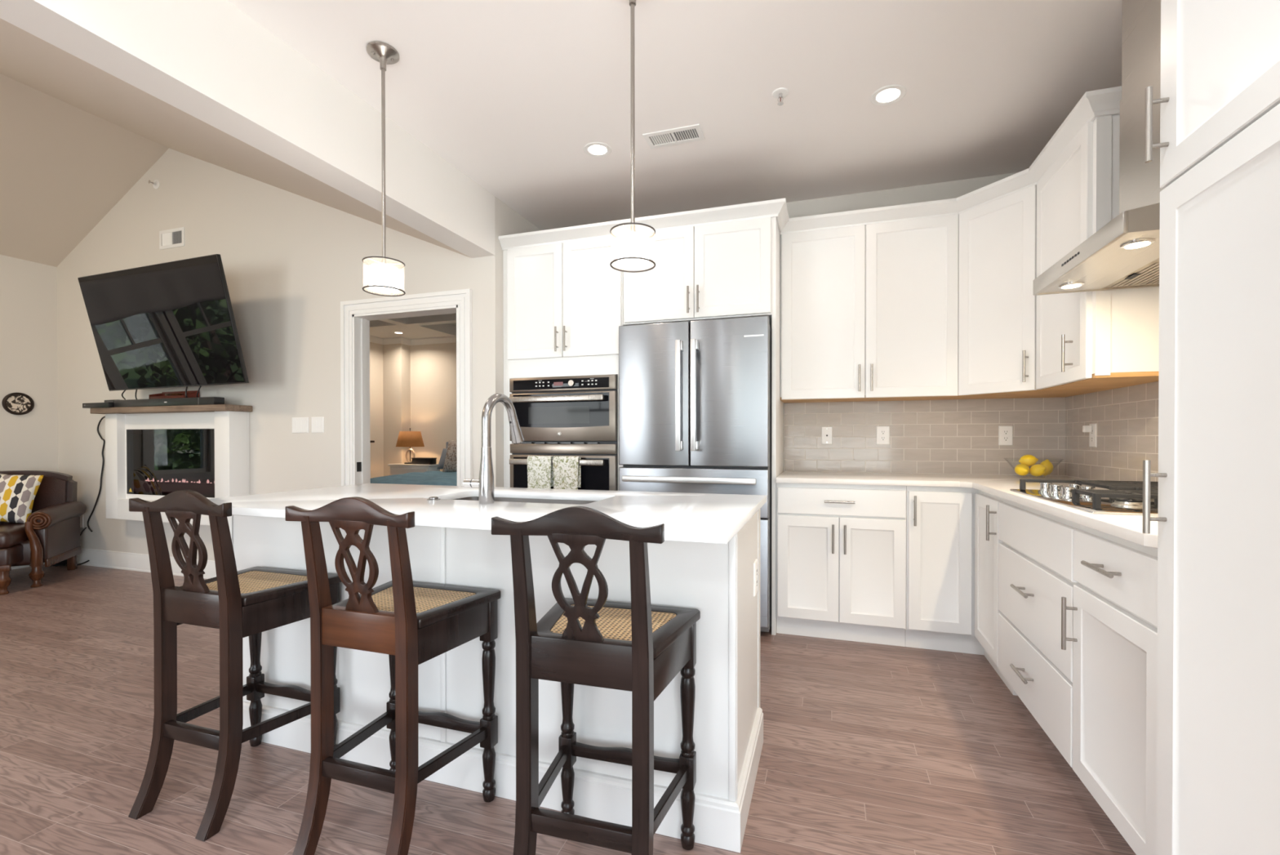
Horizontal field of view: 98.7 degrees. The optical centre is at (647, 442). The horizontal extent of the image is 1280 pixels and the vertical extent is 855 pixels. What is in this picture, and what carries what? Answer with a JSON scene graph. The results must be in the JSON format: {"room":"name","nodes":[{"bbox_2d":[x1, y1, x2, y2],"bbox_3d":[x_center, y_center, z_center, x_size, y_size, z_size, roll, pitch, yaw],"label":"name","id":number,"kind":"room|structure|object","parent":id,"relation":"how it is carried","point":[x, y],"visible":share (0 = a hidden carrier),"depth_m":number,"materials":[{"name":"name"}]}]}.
{"room":"kitchen","nodes":[
{"label":"kitchen","id":0,"kind":"room"},
{"bbox_2d":[0,73,168,266],"bbox_3d":[-5.823,-2.057,1.712,1.640,1.020,6.877,0,0,18],"label":"ceiling","id":1,"kind":"structure","parent":0,"point":[64,166],"depth_m":4.42,"materials":[{"name":"beige paint"}]},
{"bbox_2d":[0,254,383,478],"bbox_3d":[-5.925,-0.383,3.926,0.120,3.000,10.800,0,0,18],"label":"wall","id":2,"kind":"structure","parent":0,"point":[28,441],"depth_m":4.95,"materials":[{"name":"white paint"}]},
{"bbox_2d":[1,392,34,414],"bbox_3d":[-5.550,-0.343,4.848,0.022,0.200,0.200,0,0,18],"label":"wall plaque","id":3,"kind":"object","parent":2,"relation":"attached to","point":[15,403],"visible":1,"depth_m":4.84,"materials":[{"name":"brown wood"}]},
{"bbox_2d":[11,562,44,569],"bbox_3d":[-6.500,1.058,1.945,0.018,0.148,6.657,0,0,18],"label":"baseboard","id":4,"kind":"structure","parent":2,"relation":"attached to","point":[24,566],"depth_m":4.85,"materials":[{"name":"white paint"}]},
{"bbox_2d":[0,18,471,257],"bbox_3d":[-3.627,-1.891,0.998,2.980,1.345,6.877,0,0,18],"label":"ceiling","id":5,"kind":"structure","parent":0,"point":[27,59],"depth_m":2.79,"materials":[{"name":"beige paint"}]},
{"bbox_2d":[56,148,505,560],"bbox_3d":[-3.273,-0.689,4.445,4.800,3.600,0.120,0,0,18],"label":"wall","id":6,"kind":"structure","parent":0,"point":[290,260],"depth_m":4.27,"materials":[{"name":"white paint"}]},
{"bbox_2d":[80,514,83,527],"bbox_3d":[-5.174,0.709,5.008,0.090,0.130,0.008,0,0,18],"label":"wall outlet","id":7,"kind":"object","parent":6,"relation":"attached to","point":[81,516],"visible":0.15,"depth_m":5.00,"materials":[{"name":"white plastic"}]},
{"bbox_2d":[87,415,105,531],"bbox_3d":[-4.852,0.274,4.878,0.430,1.047,0.042,0,0,18],"label":"power cable","id":8,"kind":"object","parent":6,"relation":"attached to","point":[103,417],"visible":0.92,"depth_m":4.90,"materials":[{"name":"black plastic"}]},
{"bbox_2d":[76,547,216,578],"bbox_3d":[-3.861,1.036,4.577,3.404,0.148,0.018,0,0,18],"label":"baseboard","id":9,"kind":"structure","parent":6,"relation":"attached to","point":[97,557],"depth_m":4.80,"materials":[{"name":"white paint"}]},
{"bbox_2d":[148,179,159,188],"bbox_3d":[-4.176,-2.190,4.637,0.076,0.076,0.052,0,0,18],"label":"sprinkler head","id":10,"kind":"object","parent":6,"relation":"attached to","point":[156,183],"visible":1,"depth_m":4.65},
{"bbox_2d":[77,253,248,391],"bbox_3d":[-3.654,-0.866,4.259,1.594,0.889,0.465,0,0,18],"label":"television","id":11,"kind":"object","parent":6,"relation":"attached to","point":[171,324],"visible":1,"depth_m":4.11,"materials":[{"name":"black plastic"}]},
{"bbox_2d":[89,404,252,524],"bbox_3d":[-3.904,0.175,4.482,1.600,0.932,0.211,0,0,18],"label":"fireplace","id":12,"kind":"object","parent":6,"relation":"attached to","point":[152,453],"visible":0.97,"depth_m":4.46,"materials":[{"name":"white paint"}]},
{"bbox_2d":[82,402,114,408],"bbox_3d":[-4.581,-0.312,4.661,0.340,0.042,0.171,0,0,18],"label":"cable box","id":13,"kind":"object","parent":12,"relation":"on","point":[89,405],"visible":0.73,"depth_m":4.57,"materials":[{"name":"black plastic"}]},
{"bbox_2d":[104,399,120,402],"bbox_3d":[-4.486,-0.347,4.661,0.180,0.026,0.111,0,0,18],"label":"media box","id":14,"kind":"object","parent":13,"relation":"on","point":[105,401],"visible":0.36,"depth_m":4.61,"materials":[{"name":"black plastic"}]},
{"bbox_2d":[114,396,224,407],"bbox_3d":[-3.842,-0.320,4.396,1.170,0.060,0.081,0,0,18],"label":"soundbar","id":15,"kind":"object","parent":12,"relation":"on","point":[200,400],"visible":0.82,"depth_m":4.33,"materials":[{"name":"black plastic"}]},
{"bbox_2d":[89,404,252,413],"bbox_3d":[-3.904,-0.267,4.479,1.600,0.048,0.211,0,0,18],"label":"mantel shelf","id":16,"kind":"object","parent":12,"relation":"attached to","point":[213,408],"depth_m":4.33,"materials":[{"name":"brown wood"}]},
{"bbox_2d":[148,390,199,399],"bbox_3d":[-3.900,-0.359,4.525,0.440,0.135,0.103,0,0,18],"label":"wooden box","id":17,"kind":"object","parent":12,"relation":"on","point":[174,394],"visible":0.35,"depth_m":4.50,"materials":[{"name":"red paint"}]},
{"bbox_2d":[159,226,184,249],"bbox_3d":[-3.986,-1.710,4.603,0.300,0.155,0.006,0,0,18],"label":"air vent","id":18,"kind":"object","parent":6,"relation":"in","point":[174,237],"visible":1,"depth_m":4.60,"materials":[{"name":"white paint"}]},
{"bbox_2d":[0,0,494,257],"bbox_3d":[-2.127,-1.412,0.502,0.180,0.390,6.657,0,0,18],"label":"beam","id":19,"kind":"structure","parent":6,"relation":"attached to","point":[209,60],"depth_m":2.17,"materials":[{"name":"white paint"}]},
{"bbox_2d":[292,417,308,432],"bbox_3d":[-2.642,-0.133,4.176,0.162,0.118,0.008,0,0,18],"label":"light switch","id":20,"kind":"object","parent":6,"relation":"attached to","point":[300,424],"visible":1,"depth_m":4.17,"materials":[{"name":"white plastic"}]},
{"bbox_2d":[311,416,324,432],"bbox_3d":[-2.478,-0.134,4.123,0.118,0.118,0.008,0,0,18],"label":"light switch","id":21,"kind":"object","parent":6,"relation":"attached to","point":[317,423],"visible":1,"depth_m":4.12,"materials":[{"name":"white plastic"}]},
{"bbox_2d":[340,288,472,485],"bbox_3d":[-1.694,0.041,3.929,1.114,2.145,0.154,0,0,18],"label":"door frame","id":22,"kind":"structure","parent":6,"relation":"in","point":[356,316],"depth_m":3.99,"materials":[{"name":"white paint"}]},
{"bbox_2d":[382,342,457,475],"bbox_3d":[-2.076,-0.418,8.299,4.690,3.000,0.300,0,0,18],"label":"wall","id":23,"kind":"structure","parent":0,"point":[420,381],"depth_m":8.80,"materials":[{"name":"beige paint"}]},
{"bbox_2d":[369,313,456,338],"bbox_3d":[-2.637,-1.726,6.409,4.590,0.155,4.023,0,0,18],"label":"ceiling","id":24,"kind":"structure","parent":23,"relation":"attached to","point":[431,326],"depth_m":8.00,"materials":[{"name":"white paint"}]},
{"bbox_2d":[393,331,404,333],"bbox_3d":[-3.764,-1.659,8.311,0.156,0.005,0.156,0,0,18],"label":"recessed light","id":25,"kind":"object","parent":24,"relation":"in","point":[396,332],"visible":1,"depth_m":8.30,"materials":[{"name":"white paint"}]},
{"bbox_2d":[369,335,456,345],"bbox_3d":[-3.787,-1.619,8.660,1.561,0.090,0.605,0,0,-16],"label":"trim","id":26,"kind":"structure","parent":23,"relation":"attached to","point":[373,339],"depth_m":8.72,"materials":[{"name":"white paint"}]},
{"bbox_2d":[505,204,540,235],"bbox_3d":[-0.939,-0.261,4.057,0.120,2.745,0.583,0,0,18],"label":"wall","id":27,"kind":"structure","parent":0,"point":[515,223],"depth_m":3.89,"materials":[{"name":"white paint"}]},
{"bbox_2d":[0,564,1136,854],"bbox_3d":[-2.006,1.153,2.676,8.410,0.060,11.070,0,0,18],"label":"floor","id":28,"kind":"structure","parent":0,"point":[868,748],"depth_m":1.91,"materials":[{"name":"brown wood"}]},
{"bbox_2d":[0,470,86,594],"bbox_3d":[-5.138,0.676,4.295,0.840,0.875,0.890,0,0,-28],"label":"armchair","id":29,"kind":"object","parent":28,"relation":"on","point":[50,535],"visible":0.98,"depth_m":4.39,"materials":[{"name":"brown leather"}]},
{"bbox_2d":[0,521,28,548],"bbox_3d":[-5.102,0.715,4.230,0.550,0.128,0.740,0,0,-28],"label":"seat cushion","id":30,"kind":"object","parent":29,"relation":"on","point":[12,535],"depth_m":4.15,"materials":[{"name":"brown leather"}]},
{"bbox_2d":[0,473,43,523],"bbox_3d":[-5.152,0.438,4.383,0.440,0.428,0.188,0,0,-26],"label":"throw pillow","id":31,"kind":"object","parent":29,"relation":"on","point":[18,493],"visible":0.99,"depth_m":4.38,"materials":[{"name":"multicoloured fabric"}]},
{"bbox_2d":[54,560,89,565],"bbox_3d":[-5.162,1.080,4.923,0.291,0.052,0.026,0,0,-2],"label":"cable","id":32,"kind":"object","parent":28,"relation":"on","point":[87,560],"visible":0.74,"depth_m":4.92,"materials":[{"name":"black plastic"}]},
{"bbox_2d":[128,489,342,840],"bbox_3d":[-1.344,0.635,1.810,0.428,0.986,0.436,0,0,18],"label":"bar stool","id":33,"kind":"object","parent":28,"relation":"on","point":[250,602],"visible":0.78,"depth_m":1.68,"materials":[{"name":"brown wood"}]},
{"bbox_2d":[369,440,374,464],"bbox_3d":[-4.373,0.500,7.766,0.447,1.055,0.870,0,0,18],"label":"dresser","id":34,"kind":"object","parent":28,"relation":"on","point":[370,441],"visible":0.06,"depth_m":8.08,"materials":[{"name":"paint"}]},
{"bbox_2d":[284,496,500,854],"bbox_3d":[-0.731,0.636,1.610,0.428,0.986,0.436,0,0,18],"label":"bar stool","id":35,"kind":"object","parent":28,"relation":"on","point":[414,623],"visible":1,"depth_m":1.49,"materials":[{"name":"brown wood"}]},
{"bbox_2d":[370,441,457,485],"bbox_3d":[-2.576,0.543,7.217,1.870,1.095,2.360,0,0,18],"label":"bed","id":36,"kind":"object","parent":28,"relation":"on","point":[428,477],"visible":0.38,"depth_m":6.43,"materials":[{"name":"blue fabric"}]},
{"bbox_2d":[370,471,457,485],"bbox_3d":[-2.604,0.633,7.164,1.850,0.476,2.240,0,0,18],"label":"bedspread","id":37,"kind":"object","parent":36,"relation":"on","point":[428,477],"depth_m":6.43,"materials":[{"name":"blue fabric"}]},
{"bbox_2d":[436,448,447,469],"bbox_3d":[-2.835,0.243,8.214,0.640,0.306,0.216,0,0,18],"label":"bed pillow","id":38,"kind":"object","parent":36,"relation":"on","point":[441,464],"visible":0.19,"depth_m":8.22,"materials":[{"name":"grey fabric"}]},
{"bbox_2d":[442,440,457,471],"bbox_3d":[-2.697,0.195,7.927,0.482,0.451,0.233,0,0,12],"label":"bed pillow","id":39,"kind":"object","parent":36,"relation":"on","point":[451,460],"visible":0.38,"depth_m":7.88,"materials":[{"name":"fabric"}]},
{"bbox_2d":[387,462,439,475],"bbox_3d":[-3.591,0.706,8.479,0.760,0.752,0.288,0,0,18],"label":"nightstand","id":40,"kind":"object","parent":28,"relation":"on","point":[402,468],"visible":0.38,"depth_m":8.36,"materials":[{"name":"white paint"}]},
{"bbox_2d":[395,427,424,463],"bbox_3d":[-3.675,0.053,8.508,0.410,0.555,0.410,0,0,18],"label":"table lamp","id":41,"kind":"object","parent":40,"relation":"on","point":[410,438],"visible":0.91,"depth_m":8.37,"materials":[{"name":"orange fabric"}]},
{"bbox_2d":[411,457,436,464],"bbox_3d":[-3.428,0.281,8.429,0.360,0.098,0.150,0,0,18],"label":"storage box","id":42,"kind":"object","parent":40,"relation":"on","point":[416,460],"visible":1,"depth_m":8.37,"materials":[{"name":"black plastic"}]},
{"bbox_2d":[227,507,763,852],"bbox_3d":[-0.597,0.680,2.118,1.997,0.890,0.631,0,0,18],"label":"base cabinet","id":43,"kind":"object","parent":28,"relation":"on","point":[716,580],"visible":0.34,"depth_m":1.75,"materials":[{"name":"paint"}]},
{"bbox_2d":[208,483,766,543],"bbox_3d":[-0.606,0.221,2.026,1.963,0.026,0.907,0,0,18],"label":"countertop","id":44,"kind":"structure","parent":43,"relation":"on","point":[705,517],"depth_m":1.82,"materials":[{"name":"white stone"}]},
{"bbox_2d":[426,496,440,500],"bbox_3d":[-0.780,0.203,2.004,0.046,0.010,0.046,0,0,18],"label":"switch","id":45,"kind":"object","parent":44,"relation":"on","point":[432,498],"visible":1,"depth_m":1.99,"materials":[{"name":"silver metal"}]},
{"bbox_2d":[462,393,524,503],"bbox_3d":[-0.551,0.016,1.993,0.110,0.385,0.251,0,0,18],"label":"faucet","id":46,"kind":"object","parent":44,"relation":"on","point":[485,484],"visible":1,"depth_m":1.88,"materials":[{"name":"silver metal"}]},
{"bbox_2d":[453,496,595,504],"bbox_3d":[-0.485,0.338,2.107,0.696,0.208,0.346,0,0,18],"label":"sink","id":47,"kind":"object","parent":44,"relation":"in","point":[470,498],"visible":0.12,"depth_m":2.27,"materials":[{"name":"silver metal"}]},
{"bbox_2d":[753,558,757,595],"bbox_3d":[0.391,0.485,1.980,0.008,0.118,0.074,0,0,18],"label":"island outlet","id":48,"kind":"object","parent":43,"relation":"attached to","point":[755,563],"visible":1,"depth_m":1.95,"materials":[{"name":"white plastic"}]},
{"bbox_2d":[502,235,624,490],"bbox_3d":[-0.482,-0.105,3.863,0.866,2.436,0.668,0,0,18],"label":"tall cabinet","id":49,"kind":"object","parent":28,"relation":"on","point":[563,302],"visible":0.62,"depth_m":3.58,"materials":[{"name":"white paint"}]},
{"bbox_2d":[509,374,617,490],"bbox_3d":[-0.489,0.089,3.795,0.759,1.038,0.587,0,0,18],"label":"double oven","id":50,"kind":"object","parent":49,"relation":"in","point":[576,415],"visible":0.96,"depth_m":3.54,"materials":[{"name":"silver metal"}]},
{"bbox_2d":[527,455,553,488],"bbox_3d":[-0.695,0.250,3.563,0.176,0.330,0.046,0,0,18],"label":"towel","id":51,"kind":"object","parent":50,"relation":"hanging from","point":[540,468],"visible":0.78,"depth_m":3.55,"materials":[{"name":"green fabric"}]},
{"bbox_2d":[552,455,581,488],"bbox_3d":[-0.515,0.251,3.504,0.179,0.330,0.046,0,0,18],"label":"towel","id":52,"kind":"object","parent":50,"relation":"hanging from","point":[566,468],"visible":0.8,"depth_m":3.49,"materials":[{"name":"green fabric"}]},
{"bbox_2d":[491,506,700,854],"bbox_3d":[-0.114,0.637,1.402,0.428,0.986,0.436,0,0,16],"label":"bar stool","id":53,"kind":"object","parent":28,"relation":"on","point":[638,646],"visible":1,"depth_m":1.28,"materials":[{"name":"brown wood"}]},
{"bbox_2d":[618,315,771,631],"bbox_3d":[0.344,0.201,3.505,0.899,1.828,0.725,0,0,18],"label":"refrigerator","id":54,"kind":"object","parent":28,"relation":"on","point":[695,397],"visible":0.68,"depth_m":3.18,"materials":[{"name":"silver metal"}]},
{"bbox_2d":[623,217,783,635],"bbox_3d":[0.381,-0.104,3.582,0.940,2.436,0.668,0,0,18],"label":"tall cabinet","id":55,"kind":"object","parent":28,"relation":"on","point":[727,269],"visible":0.88,"depth_m":3.27,"materials":[{"name":"white paint"}]},
{"bbox_2d":[497,198,789,250],"bbox_3d":[-0.064,-1.340,3.525,1.867,0.078,0.297,0,0,18],"label":"crown molding","id":56,"kind":"structure","parent":55,"relation":"attached to","point":[777,208],"depth_m":3.35,"materials":[{"name":"white paint"}]},
{"bbox_2d":[776,482,906,646],"bbox_3d":[1.155,0.671,3.331,0.687,0.887,0.660,0,0,18],"label":"base cabinet","id":57,"kind":"object","parent":28,"relation":"on","point":[841,548],"visible":0.99,"depth_m":3.06,"materials":[{"name":"white paint"}]},
{"bbox_2d":[905,485,1017,695],"bbox_3d":[1.867,0.674,2.903,0.928,0.887,1.034,0,0,18],"label":"base cabinet","id":58,"kind":"object","parent":28,"relation":"on","point":[953,540],"visible":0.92,"depth_m":2.89,"materials":[{"name":"white paint"}]},
{"bbox_2d":[775,471,1157,547],"bbox_3d":[1.341,0.219,2.395,1.616,0.030,2.321,0,0,18],"label":"countertop","id":59,"kind":"structure","parent":58,"relation":"on","point":[1129,527],"depth_m":2.73,"materials":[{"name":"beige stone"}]},
{"bbox_2d":[1004,457,1063,477],"bbox_3d":[2.175,0.144,3.100,0.280,0.108,0.280,0,0,18],"label":"glass bowl","id":60,"kind":"object","parent":59,"relation":"on","point":[1004,458],"visible":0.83,"depth_m":3.07,"materials":[{"name":"clear glass"}]},
{"bbox_2d":[1014,463,1029,475],"bbox_3d":[2.104,0.152,3.086,0.075,0.067,0.075,0,1,-38],"label":"lemon","id":61,"kind":"object","parent":60,"relation":"in","point":[1020,468],"visible":1,"depth_m":3.06,"materials":[{"name":"yellow food"}]},
{"bbox_2d":[1018,454,1038,466],"bbox_3d":[2.156,0.102,3.111,0.075,0.067,0.075,0,0,-27],"label":"lemon","id":62,"kind":"object","parent":60,"relation":"in","point":[1028,460],"visible":0.98,"depth_m":3.09,"materials":[{"name":"yellow food"}]},
{"bbox_2d":[1029,463,1045,475],"bbox_3d":[2.168,0.154,3.053,0.070,0.069,0.078,0,0,18],"label":"lemon","id":63,"kind":"object","parent":60,"relation":"in","point":[1037,469],"visible":1,"depth_m":3.03,"materials":[{"name":"yellow food"}]},
{"bbox_2d":[1040,458,1053,475],"bbox_3d":[2.237,0.140,3.085,0.066,0.094,0.067,0,0,18],"label":"lemon","id":64,"kind":"object","parent":60,"relation":"in","point":[1048,464],"visible":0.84,"depth_m":3.06,"materials":[{"name":"yellow food"}]},
{"bbox_2d":[1009,478,1158,515],"bbox_3d":[1.677,0.180,1.892,0.533,0.053,0.765,0,0,18],"label":"cooktop","id":65,"kind":"object","parent":59,"relation":"in","point":[1122,497],"visible":0.55,"depth_m":1.85,"materials":[{"name":"silver metal"}]},
{"bbox_2d":[998,497,1079,767],"bbox_3d":[1.718,0.681,1.998,0.651,0.887,0.778,0,0,18],"label":"base cabinet","id":66,"kind":"object","parent":28,"relation":"on","point":[1036,552],"visible":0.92,"depth_m":1.99,"materials":[{"name":"white paint"}]},
{"bbox_2d":[1061,524,1157,854],"bbox_3d":[1.518,0.685,1.386,0.651,0.887,0.506,0,0,18],"label":"base cabinet","id":67,"kind":"object","parent":28,"relation":"on","point":[1115,606],"visible":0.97,"depth_m":1.46,"materials":[{"name":"white paint"}]},
{"bbox_2d":[1142,0,1279,854],"bbox_3d":[1.321,-0.092,0.825,0.681,2.450,0.668,0,0,18],"label":"pantry cabinet","id":68,"kind":"object","parent":28,"relation":"on","point":[1218,518],"visible":1,"depth_m":1.05,"materials":[{"name":"white paint"}]},
{"bbox_2d":[226,0,1122,230],"bbox_3d":[-0.323,-1.657,0.293,3.740,0.100,7.580,0,0,18],"label":"ceiling","id":69,"kind":"structure","parent":0,"point":[511,94],"depth_m":2.50,"materials":[{"name":"white paint"}]},
{"bbox_2d":[362,41,405,296],"bbox_3d":[-1.095,-1.123,2.280,0.162,0.994,0.162,0,0,18],"label":"pendant light","id":70,"kind":"object","parent":69,"relation":"hanging from","point":[383,277],"visible":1,"depth_m":2.27,"materials":[{"name":"silver metal"}]},
{"bbox_2d":[583,142,611,157],"bbox_3d":[-0.277,-1.624,3.050,0.156,0.005,0.156,0,0,18],"label":"recessed light","id":71,"kind":"object","parent":69,"relation":"in","point":[597,149],"visible":1,"depth_m":3.05,"materials":[{"name":"white paint"}]},
{"bbox_2d":[609,0,655,272],"bbox_3d":[-0.052,-1.122,1.940,0.162,0.994,0.162,0,0,18],"label":"pendant light","id":72,"kind":"object","parent":69,"relation":"hanging from","point":[633,246],"visible":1,"depth_m":1.93,"materials":[{"name":"silver metal"}]},
{"bbox_2d":[642,124,705,149],"bbox_3d":[0.141,-1.623,2.918,0.305,0.006,0.145,0,0,18],"label":"ceiling vent","id":73,"kind":"object","parent":69,"relation":"in","point":[692,133],"visible":1,"depth_m":2.91,"materials":[{"name":"white metal"}]},
{"bbox_2d":[772,87,788,106],"bbox_3d":[0.618,-1.598,2.551,0.076,0.052,0.076,0,0,18],"label":"sprinkler head","id":74,"kind":"object","parent":69,"relation":"attached to","point":[781,92],"visible":1,"depth_m":2.54},
{"bbox_2d":[870,84,906,106],"bbox_3d":[1.126,-1.622,2.569,0.156,0.005,0.156,0,0,18],"label":"recessed light","id":75,"kind":"object","parent":69,"relation":"in","point":[890,94],"visible":1,"depth_m":2.56,"materials":[{"name":"white paint"}]},
{"bbox_2d":[783,172,1055,475],"bbox_3d":[0.916,-0.261,3.812,3.560,2.745,0.100,0,0,18],"label":"wall","id":76,"kind":"structure","parent":0,"point":[956,188],"depth_m":3.54,"materials":[{"name":"white paint"}]},
{"bbox_2d":[821,426,832,444],"bbox_3d":[1.194,-0.047,3.655,0.068,0.118,0.012,0,0,18],"label":"wall outlet","id":77,"kind":"object","parent":76,"relation":"attached to","point":[826,431],"visible":1,"depth_m":3.65,"materials":[{"name":"white plastic"}]},
{"bbox_2d":[780,213,958,403],"bbox_3d":[1.346,-0.795,3.416,0.993,1.054,0.361,0,0,18],"label":"upper cabinet","id":78,"kind":"object","parent":76,"relation":"attached to","point":[868,312],"visible":1,"depth_m":3.27,"materials":[{"name":"white paint"}]},
{"bbox_2d":[780,85,1121,235],"bbox_3d":[1.605,-1.337,2.845,0.634,0.078,1.881,0,1,-36],"label":"crown molding","id":79,"kind":"structure","parent":78,"relation":"attached to","point":[1093,104],"depth_m":2.95,"materials":[{"name":"white paint"}]},
{"bbox_2d":[876,426,889,444],"bbox_3d":[1.523,-0.047,3.551,0.080,0.120,0.008,0,0,18],"label":"wall outlet","id":80,"kind":"object","parent":76,"relation":"attached to","point":[882,432],"visible":1,"depth_m":3.55,"materials":[{"name":"white plastic"}]},
{"bbox_2d":[880,435,885,440],"bbox_3d":[1.522,-0.027,3.549,0.032,0.030,0.002,0,0,18],"label":"socket","id":81,"kind":"object","parent":80,"relation":"attached to","point":[882,437],"depth_m":3.55,"materials":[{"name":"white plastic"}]},
{"bbox_2d":[880,429,885,434],"bbox_3d":[1.522,-0.067,3.548,0.032,0.030,0.002,0,0,18],"label":"socket","id":82,"kind":"object","parent":80,"relation":"attached to","point":[882,431],"depth_m":3.55,"materials":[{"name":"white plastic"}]},
{"bbox_2d":[784,397,1065,475],"bbox_3d":[1.703,-0.043,3.500,1.614,0.477,0.008,0,0,18],"label":"backsplash","id":83,"kind":"structure","parent":76,"relation":"attached to","point":[948,436],"depth_m":3.48,"materials":[{"name":"tile"}]},
{"bbox_2d":[998,425,1013,444],"bbox_3d":[2.177,-0.043,3.337,0.074,0.118,0.008,0,0,18],"label":"wall outlet","id":84,"kind":"object","parent":76,"relation":"attached to","point":[1005,432],"visible":1,"depth_m":3.33,"materials":[{"name":"white plastic"}]},
{"bbox_2d":[1003,435,1008,440],"bbox_3d":[2.176,-0.023,3.336,0.032,0.030,0.002,0,0,18],"label":"socket","id":85,"kind":"object","parent":84,"relation":"attached to","point":[1005,437],"depth_m":3.33,"materials":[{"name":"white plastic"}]},
{"bbox_2d":[1003,429,1008,434],"bbox_3d":[2.176,-0.063,3.335,0.032,0.030,0.002,0,0,18],"label":"socket","id":86,"kind":"object","parent":84,"relation":"attached to","point":[1005,431],"depth_m":3.33,"materials":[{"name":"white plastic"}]},
{"bbox_2d":[949,184,1112,399],"bbox_3d":[2.074,-0.793,3.044,0.626,1.054,0.618,0,0,18],"label":"upper cabinet","id":87,"kind":"object","parent":76,"relation":"attached to","point":[997,238],"visible":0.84,"depth_m":2.94,"materials":[{"name":"white paint"}]},
{"bbox_3d":[1.387,-0.232,-0.264,0.100,2.745,7.360,0,0,18],"label":"wall","id":88,"kind":"structure","parent":0,"visible":0},
{"bbox_2d":[1088,422,1097,447],"bbox_3d":[2.353,-0.038,2.904,0.008,0.125,0.074,0,0,18],"label":"wall outlet","id":89,"kind":"object","parent":88,"relation":"attached to","point":[1092,435],"visible":1,"depth_m":2.89,"materials":[{"name":"white plastic"}]},
{"bbox_2d":[1082,425,1092,431],"bbox_3d":[2.334,-0.073,2.916,0.036,0.036,0.028,0,0,18],"label":"plug adapter","id":90,"kind":"object","parent":89,"relation":"attached to","point":[1085,428],"visible":1,"depth_m":2.90,"materials":[{"name":"white plastic"}]},
{"bbox_2d":[1035,113,1159,390],"bbox_3d":[2.005,-0.788,2.435,0.381,1.054,0.604,0,0,18],"label":"upper cabinet","id":91,"kind":"object","parent":88,"relation":"attached to","point":[1109,339],"visible":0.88,"depth_m":2.23,"materials":[{"name":"white paint"}]},
{"bbox_2d":[1032,0,1164,295],"bbox_3d":[1.717,-1.106,1.813,0.542,1.026,0.717,0,0,18],"label":"range hood","id":92,"kind":"object","parent":88,"relation":"attached to","point":[1124,253],"visible":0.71,"depth_m":1.85,"materials":[{"name":"silver metal"}]},
{"bbox_2d":[1057,281,1084,288],"bbox_3d":[1.618,-0.600,2.098,0.079,0.007,0.079,0,1,-34],"label":"lamp","id":93,"kind":"object","parent":92,"relation":"attached to","point":[1064,285],"depth_m":2.08,"materials":[{"name":"white glass"}]},
{"bbox_2d":[1120,238,1155,248],"bbox_3d":[1.473,-0.597,1.651,0.079,0.007,0.079,0,1,-34],"label":"lamp","id":94,"kind":"object","parent":92,"relation":"attached to","point":[1130,243],"depth_m":1.64,"materials":[{"name":"white glass"}]},
{"bbox_2d":[1065,381,1158,481],"bbox_3d":[2.113,-0.206,2.140,0.008,0.822,2.322,0,0,18],"label":"backsplash","id":95,"kind":"structure","parent":88,"relation":"attached to","point":[1126,418],"depth_m":2.69,"materials":[{"name":"tile"}]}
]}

